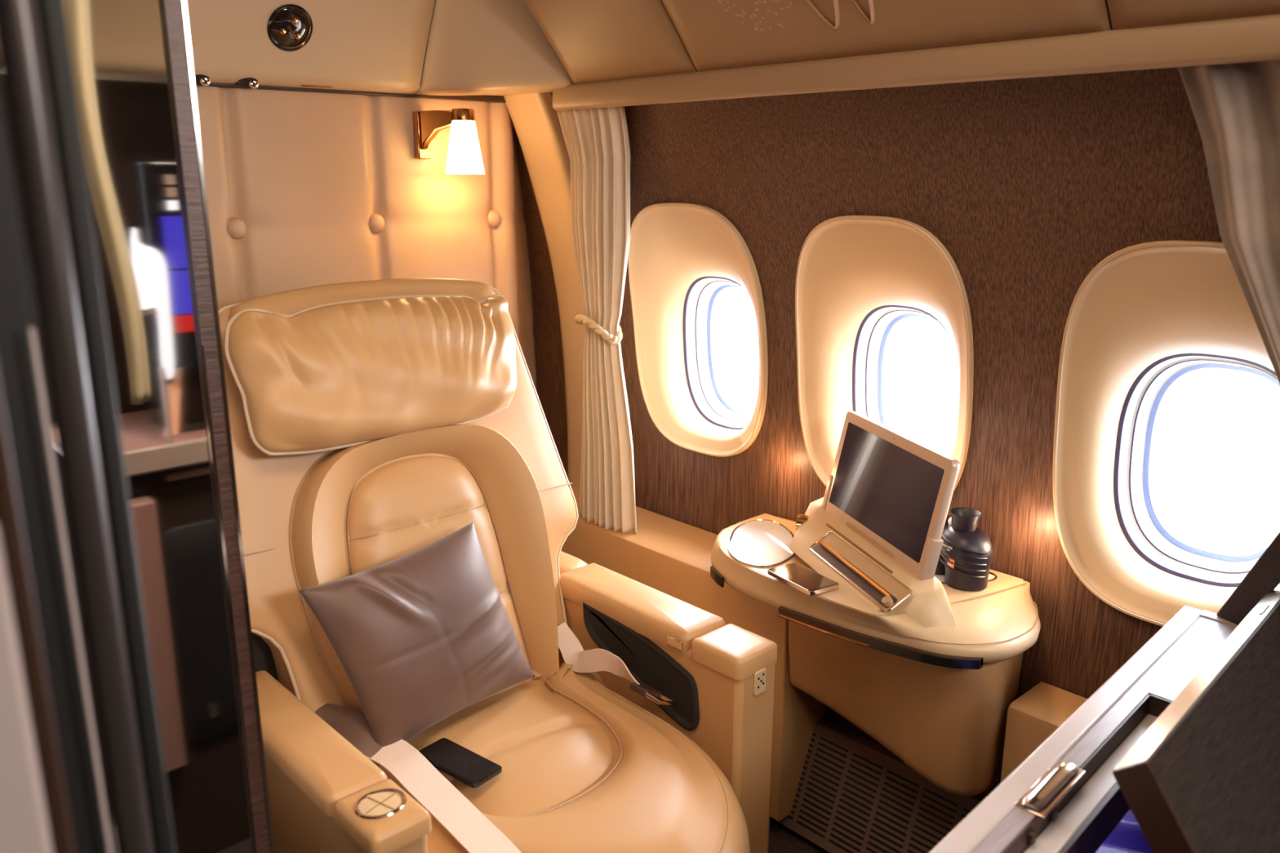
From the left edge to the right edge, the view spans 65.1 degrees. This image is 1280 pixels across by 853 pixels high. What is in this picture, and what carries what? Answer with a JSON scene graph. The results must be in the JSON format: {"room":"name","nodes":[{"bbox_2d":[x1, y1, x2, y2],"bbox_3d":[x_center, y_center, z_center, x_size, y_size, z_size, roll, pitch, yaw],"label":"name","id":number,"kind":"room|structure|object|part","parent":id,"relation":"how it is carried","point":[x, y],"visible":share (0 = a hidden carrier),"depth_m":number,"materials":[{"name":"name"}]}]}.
{"room":"aircraft cabin","nodes":[
{"label":"aircraft cabin","id":0,"kind":"room"},
{"bbox_2d":[0,0,274,852],"bbox_3d":[-0.820,0.070,1.553,0.026,2.000,0.982,-13,19,-41],"label":"door frame","id":1,"kind":"structure","parent":0,"point":[132,61],"depth_m":1.26,"materials":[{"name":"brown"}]},
{"bbox_2d":[195,85,536,390],"bbox_3d":[-0.661,0.034,2.444,0.191,1.632,1.387,11,18,37],"label":"wall","id":2,"kind":"structure","parent":0,"point":[304,188],"depth_m":2.27,"materials":[{"name":"leather"}]},
{"bbox_2d":[195,82,506,102],"bbox_3d":[-0.728,-0.730,2.167,1.170,0.014,0.064,-13,19,-41],"label":"trim","id":3,"kind":"structure","parent":2,"relation":"attached to","point":[491,99],"depth_m":2.24,"materials":[{"name":"brown"}]},
{"bbox_2d":[413,108,484,173],"bbox_3d":[-0.442,-0.666,2.343,0.161,0.146,0.091,6,15,22],"label":"wall sconce","id":4,"kind":"object","parent":2,"relation":"attached to","point":[464,156],"visible":1,"depth_m":2.31,"materials":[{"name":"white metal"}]},
{"bbox_3d":[-0.510,-0.682,2.345,0.032,0.108,0.020,-13,19,-41],"label":"plate","id":5,"kind":"part","parent":4,"relation":"part of","materials":[{"name":"brown metal"}]},
{"bbox_3d":[-0.464,-0.686,2.320,0.090,0.086,0.039,2,14,10],"label":"arm","id":6,"kind":"part","parent":4,"relation":"part of","materials":[{"name":"brown metal"}]},
{"bbox_3d":[-0.409,-0.656,2.332,0.091,0.134,0.091,-13,19,-41],"label":"lamp shade","id":7,"kind":"part","parent":4,"relation":"part of","materials":[{"name":"white"}]},
{"bbox_2d":[502,92,585,491],"bbox_3d":[-0.208,-0.047,2.707,0.249,1.620,0.156,-13,19,-41],"label":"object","id":8,"kind":"structure","parent":2,"relation":"attached to","point":[537,126],"depth_m":2.58,"materials":[{"name":"beige plastic"}]},
{"bbox_2d":[768,817,828,852],"bbox_3d":[-0.572,1.246,1.105,3.600,0.060,4.900,-13,19,-41],"label":"floor","id":9,"kind":"structure","parent":0,"point":[782,839],"depth_m":2.23,"materials":[{"name":"carpet"}]},
{"bbox_2d":[0,0,176,852],"bbox_3d":[-0.358,0.237,0.693,0.081,2.100,0.455,-4,15,-15],"label":"sliding door","id":10,"kind":"structure","parent":9,"relation":"on","point":[54,798],"depth_m":0.55,"materials":[{"name":"grey"}]},
{"bbox_3d":[-0.312,0.675,0.594,0.058,1.300,0.015,-13,19,-41],"label":"white panel","id":11,"kind":"part","parent":10,"relation":"part of","materials":[{"name":"white plastic"}]},
{"bbox_3d":[-0.353,0.255,0.620,0.043,2.100,0.040,-13,19,-41],"label":"black panel","id":12,"kind":"part","parent":10,"relation":"part of","materials":[{"name":"black"}]},
{"bbox_2d":[217,277,777,852],"bbox_3d":[-0.294,0.444,1.826,0.828,1.363,1.202,-13,19,-41],"label":"seat","id":13,"kind":"object","parent":9,"relation":"on","point":[373,422],"visible":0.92,"depth_m":1.77,"materials":[{"name":"beige leather"}]},
{"bbox_3d":[-0.519,0.736,1.601,0.083,0.525,0.603,-13,19,-41],"label":"armrest","id":14,"kind":"part","parent":13,"relation":"part of","materials":[{"name":"beige leather"}]},
{"bbox_2d":[227,296,516,452],"bbox_3d":[-0.455,-0.108,1.841,0.569,0.245,0.140,-13,19,-41],"label":"headrest pillow","id":15,"kind":"object","parent":13,"relation":"on","point":[306,374],"depth_m":1.77,"materials":[{"name":"beige leather"}]},
{"bbox_3d":[-0.351,0.511,1.355,0.058,0.003,0.052,-13,19,-41],"label":"control plate","id":16,"kind":"part","parent":13,"relation":"part of","materials":[{"name":"beige plastic"}]},
{"bbox_3d":[-0.465,0.178,1.953,0.754,0.864,0.385,-13,19,-41],"label":"backrest","id":17,"kind":"part","parent":13,"relation":"part of","materials":[{"name":"beige leather"}]},
{"bbox_2d":[298,521,534,746],"bbox_3d":[-0.372,0.364,1.775,0.426,0.322,0.152,-13,19,-41],"label":"throw pillow","id":18,"kind":"object","parent":13,"relation":"on","point":[420,637],"visible":0.99,"depth_m":1.71,"materials":[{"name":"leather"}]},
{"bbox_3d":[-0.381,0.310,1.892,0.344,0.483,0.190,-13,19,-41],"label":"panel","id":19,"kind":"part","parent":13,"relation":"part of","materials":[{"name":"beige leather"}]},
{"bbox_2d":[418,737,502,788],"bbox_3d":[-0.303,0.560,1.672,0.149,0.009,0.065,11,18,37],"label":"phone","id":20,"kind":"object","parent":13,"relation":"on","point":[457,762],"visible":0.88,"depth_m":1.66,"materials":[{"name":"black plastic"}]},
{"bbox_3d":[-0.233,0.565,1.792,0.382,0.046,0.426,-13,19,-41],"label":"seat panel","id":21,"kind":"part","parent":13,"relation":"part of","materials":[{"name":"beige leather"}]},
{"bbox_2d":[371,660,750,852],"bbox_3d":[-0.143,0.745,1.723,0.700,0.368,0.738,-13,19,-41],"label":"seat cushion","id":22,"kind":"object","parent":13,"relation":"on","point":[589,763],"depth_m":1.69,"materials":[{"name":"beige leather"}]},
{"bbox_3d":[-0.180,0.397,2.235,0.103,0.231,0.160,-13,19,-41],"label":"armrest","id":23,"kind":"part","parent":13,"relation":"part of","materials":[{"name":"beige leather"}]},
{"bbox_3d":[0.020,0.634,2.059,0.106,0.538,0.568,-13,19,-41],"label":"armrest","id":24,"kind":"part","parent":13,"relation":"part of","materials":[{"name":"beige leather"}]},
{"bbox_2d":[753,668,766,696],"bbox_3d":[0.215,0.459,1.798,0.031,0.047,0.004,-13,19,-41],"label":"power socket","id":25,"kind":"object","parent":13,"relation":"attached to","point":[759,674],"depth_m":1.79,"materials":[{"name":"beige plastic"}]},
{"bbox_3d":[0.741,0.923,1.406,0.530,0.420,0.460,-13,19,-41],"label":"ottoman","id":26,"kind":"object","parent":9,"relation":"on","visible":0},
{"bbox_2d":[1095,808,1152,852],"bbox_3d":[0.733,0.697,1.341,0.574,0.043,0.422,-13,19,-41],"label":"throw","id":27,"kind":"object","parent":26,"relation":"on","point":[1127,837],"visible":0.18,"depth_m":1.56,"materials":[{"name":"blue fabric"}]},
{"bbox_2d":[419,22,1222,795],"bbox_3d":[0.722,-0.026,1.526,0.410,2.200,4.200,-13,19,-41],"label":"wall","id":28,"kind":"structure","parent":0,"point":[1028,184],"depth_m":1.85,"materials":[{"name":"brown wood"}]},
{"bbox_2d":[556,106,636,533],"bbox_3d":[-0.102,-0.241,2.420,0.231,1.012,0.112,13,19,42],"label":"curtain","id":29,"kind":"object","parent":28,"relation":"hanging from","point":[597,141],"visible":0.98,"depth_m":2.40,"materials":[{"name":"beige fabric"}]},
{"bbox_2d":[524,0,697,84],"bbox_3d":[-0.211,-0.954,1.873,0.531,0.543,0.381,-13,19,-41],"label":"panel","id":30,"kind":"object","parent":28,"relation":"attached to","point":[593,40],"visible":1,"depth_m":2.04,"materials":[{"name":"brown plastic"}]},
{"bbox_2d":[560,488,825,821],"bbox_3d":[0.066,0.525,2.548,0.188,0.530,0.915,-13,19,-41],"label":"ledge","id":31,"kind":"object","parent":28,"relation":"attached to","point":[668,556],"visible":0.15,"depth_m":2.29,"materials":[{"name":"beige leather"}]},
{"bbox_2d":[627,202,768,457],"bbox_3d":[0.172,-0.235,2.432,0.257,0.606,0.430,-13,19,-41],"label":"window","id":32,"kind":"structure","parent":28,"relation":"in","point":[681,256],"depth_m":2.50,"materials":[{"name":"brown plastic"}]},
{"bbox_3d":[0.215,-0.182,2.486,0.064,0.375,0.269,-13,19,-41],"label":"frame","id":33,"kind":"part","parent":32,"relation":"part of","materials":[{"name":"white plastic"}]},
{"bbox_3d":[0.237,-0.187,2.506,0.066,0.353,0.248,-13,19,-41],"label":"frame","id":34,"kind":"part","parent":32,"relation":"part of","materials":[{"name":"white plastic"}]},
{"bbox_2d":[710,497,1040,796],"bbox_3d":[0.415,0.417,2.016,0.347,0.425,0.727,-13,19,-41],"label":"console","id":35,"kind":"object","parent":28,"relation":"attached to","point":[930,670],"visible":0.92,"depth_m":1.85,"materials":[{"name":"beige plastic"}]},
{"bbox_2d":[795,514,808,531],"bbox_3d":[0.349,0.209,2.138,0.027,0.042,0.042,7,16,26],"label":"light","id":36,"kind":"object","parent":35,"relation":"on","point":[802,520],"depth_m":2.12,"materials":[{"name":"gold metal"}]},
{"bbox_2d":[767,563,839,595],"bbox_3d":[0.311,0.291,1.918,0.068,0.031,0.162,-6,15,-22],"label":"smartphone","id":37,"kind":"object","parent":35,"relation":"on","point":[799,577],"visible":1,"depth_m":1.90,"materials":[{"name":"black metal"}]},
{"bbox_2d":[711,513,1040,663],"bbox_3d":[0.415,0.323,1.992,0.346,0.117,0.727,-13,19,-41],"label":"tabletop","id":38,"kind":"object","parent":35,"relation":"on","point":[997,623],"depth_m":1.82,"materials":[{"name":"beige plastic"}]},
{"bbox_2d":[822,410,959,581],"bbox_3d":[0.474,0.127,1.949,0.067,0.235,0.409,-4,15,-15],"label":"screen","id":39,"kind":"object","parent":35,"relation":"on","point":[895,491],"visible":0.92,"depth_m":1.90,"materials":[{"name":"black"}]},
{"bbox_3d":[0.469,0.118,1.945,0.038,0.172,0.362,-4,15,-15],"label":"glass","id":40,"kind":"part","parent":39,"relation":"part of","materials":[{"name":"black glass"}]},
{"bbox_2d":[934,506,992,591],"bbox_3d":[0.592,0.218,1.903,0.094,0.136,0.180,-6,15,-22],"label":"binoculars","id":41,"kind":"object","parent":35,"relation":"on","point":[966,556],"visible":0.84,"depth_m":1.84,"materials":[{"name":"black plastic"}]},
{"bbox_2d":[769,718,987,852],"bbox_3d":[0.592,0.840,2.037,0.119,0.230,0.890,-13,19,-41],"label":"air vent","id":42,"kind":"object","parent":28,"relation":"in","point":[854,794],"visible":0.72,"depth_m":2.14,"materials":[{"name":"brown"}]},
{"bbox_2d":[795,215,973,491],"bbox_3d":[0.524,-0.125,2.072,0.254,0.616,0.413,-13,19,-41],"label":"window","id":43,"kind":"structure","parent":28,"relation":"in","point":[857,277],"depth_m":2.08,"materials":[{"name":"brown plastic"}]},
{"bbox_3d":[0.566,-0.072,2.126,0.060,0.368,0.254,-13,19,-41],"label":"frame","id":44,"kind":"part","parent":43,"relation":"part of","materials":[{"name":"white plastic"}]},
{"bbox_3d":[0.589,-0.077,2.146,0.062,0.346,0.234,-13,19,-41],"label":"frame","id":45,"kind":"part","parent":43,"relation":"part of","materials":[{"name":"white plastic"}]},
{"bbox_2d":[661,0,1111,71],"bbox_3d":[0.193,-0.846,1.450,0.531,0.543,0.804,-13,19,-41],"label":"panel","id":46,"kind":"object","parent":28,"relation":"attached to","point":[715,34],"visible":1,"depth_m":1.65,"materials":[{"name":"brown plastic"}]},
{"bbox_2d":[552,13,1279,111],"bbox_3d":[0.987,-0.455,1.115,0.081,0.057,3.410,-13,19,-41],"label":"trim","id":47,"kind":"structure","parent":28,"relation":"attached to","point":[1252,38],"depth_m":1.56,"materials":[{"name":"beige plastic"}]},
{"bbox_2d":[1000,681,1088,783],"bbox_3d":[0.865,0.759,1.756,0.129,0.465,0.448,-13,19,-41],"label":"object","id":48,"kind":"object","parent":28,"relation":"attached to","point":[1039,712],"visible":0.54,"depth_m":1.81,"materials":[{"name":"beige leather"}]},
{"bbox_2d":[928,531,1279,852],"bbox_3d":[0.520,0.338,1.160,1.278,0.365,0.220,-13,19,-41],"label":"vanity desk","id":49,"kind":"object","parent":28,"relation":"attached to","point":[1065,797],"visible":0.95,"depth_m":1.27,"materials":[{"name":"grey plastic"}]},
{"bbox_3d":[0.485,0.427,1.182,0.034,0.003,0.124,13,19,42],"label":"latch plate","id":50,"kind":"part","parent":49,"relation":"part of","materials":[{"name":"silver metal"}]},
{"bbox_3d":[0.481,0.438,1.228,0.032,0.047,1.282,13,19,42],"label":"edge rail","id":51,"kind":"part","parent":49,"relation":"part of","materials":[{"name":"grey"}]},
{"bbox_2d":[1023,714,1158,852],"bbox_3d":[0.401,0.517,1.074,0.930,0.060,0.088,-13,19,-41],"label":"tray","id":52,"kind":"object","parent":49,"relation":"on","point":[1094,807],"depth_m":1.21,"materials":[{"name":"silver metal"}]},
{"bbox_2d":[1111,584,1279,852],"bbox_3d":[0.850,0.494,1.279,0.276,0.370,0.709,13,19,42],"label":"lid","id":53,"kind":"object","parent":49,"relation":"attached to","point":[1204,777],"visible":0.95,"depth_m":1.16,"materials":[{"name":"brown wood"}]},
{"bbox_3d":[0.611,0.556,1.038,0.002,0.370,0.276,-13,19,-41],"label":"lid","id":54,"kind":"part","parent":53,"relation":"part of","materials":[{"name":"brown"}]},
{"bbox_3d":[0.964,0.339,1.619,0.023,0.047,0.112,-13,19,-41],"label":"edge rail","id":55,"kind":"part","parent":49,"relation":"part of","materials":[{"name":"grey"}]},
{"bbox_3d":[0.981,0.196,1.528,0.018,0.272,0.178,-7,16,-24],"label":"panel","id":56,"kind":"part","parent":49,"relation":"part of","materials":[{"name":"brown wood"}]},
{"bbox_2d":[1052,240,1279,626],"bbox_3d":[0.931,0.020,1.661,0.250,0.656,0.444,-13,19,-41],"label":"window","id":57,"kind":"structure","parent":28,"relation":"in","point":[1148,316],"depth_m":1.74,"materials":[{"name":"brown plastic"}]},
{"bbox_3d":[0.973,0.074,1.714,0.057,0.397,0.295,-13,19,-41],"label":"frame","id":58,"kind":"part","parent":57,"relation":"part of","materials":[{"name":"white plastic"}]},
{"bbox_3d":[0.995,0.069,1.735,0.059,0.374,0.271,-13,19,-41],"label":"frame","id":59,"kind":"part","parent":57,"relation":"part of","materials":[{"name":"white plastic"}]},
{"bbox_2d":[1106,0,1279,30],"bbox_3d":[1.198,-0.579,0.398,0.531,0.543,2.148,-13,19,-41],"label":"panel","id":60,"kind":"object","parent":28,"relation":"attached to","point":[1124,14],"visible":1,"depth_m":1.32,"materials":[{"name":"brown plastic"}]},
{"bbox_2d":[1177,59,1279,384],"bbox_3d":[0.933,-0.063,1.349,0.149,0.839,0.473,-13,19,-41],"label":"curtain","id":61,"kind":"object","parent":28,"relation":"hanging from","point":[1235,107],"visible":0.94,"depth_m":1.37,"materials":[{"name":"beige fabric"}]},
{"bbox_2d":[1105,0,1111,23],"bbox_3d":[0.805,-0.700,0.830,0.520,0.540,3.340,-13,19,-41],"label":"trim","id":62,"kind":"structure","parent":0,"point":[1105,0],"depth_m":1.40,"materials":[{"name":"black"}]},
{"bbox_3d":[-0.675,-0.921,0.458,3.320,0.060,4.900,-13,19,-41],"label":"ceiling","id":63,"kind":"structure","parent":0,"visible":0},
{"bbox_2d":[186,0,435,93],"bbox_3d":[-0.976,-0.895,1.665,1.460,0.585,0.362,-13,19,-41],"label":"panel","id":64,"kind":"object","parent":63,"relation":"attached to","point":[375,46],"visible":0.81,"depth_m":2.06,"materials":[{"name":"beige plastic"}]},
{"bbox_2d":[193,74,211,85],"bbox_3d":[-0.870,-0.682,1.973,0.046,0.020,0.045,-13,19,-41],"label":"recessed light","id":65,"kind":"object","parent":64,"relation":"attached to","point":[205,79],"depth_m":1.97,"materials":[{"name":"silver"}]},
{"bbox_2d":[235,77,259,88],"bbox_3d":[-0.799,-0.698,2.037,0.046,0.020,0.045,-13,19,-41],"label":"recessed light","id":66,"kind":"object","parent":64,"relation":"attached to","point":[254,82],"depth_m":2.03,"materials":[{"name":"silver metal"}]},
{"bbox_2d":[266,4,312,51],"bbox_3d":[-0.703,-0.802,2.013,0.094,0.087,0.049,-13,19,-41],"label":"vent","id":67,"kind":"object","parent":64,"relation":"attached to","point":[289,26],"depth_m":2.01,"materials":[{"name":"black metal"}]},
{"bbox_2d":[413,0,573,96],"bbox_3d":[-0.343,-1.045,2.236,0.279,0.581,0.368,-13,19,-41],"label":"panel","id":68,"kind":"object","parent":63,"relation":"attached to","point":[474,47],"visible":0.72,"depth_m":2.24,"materials":[{"name":"beige plastic"}]}
]}

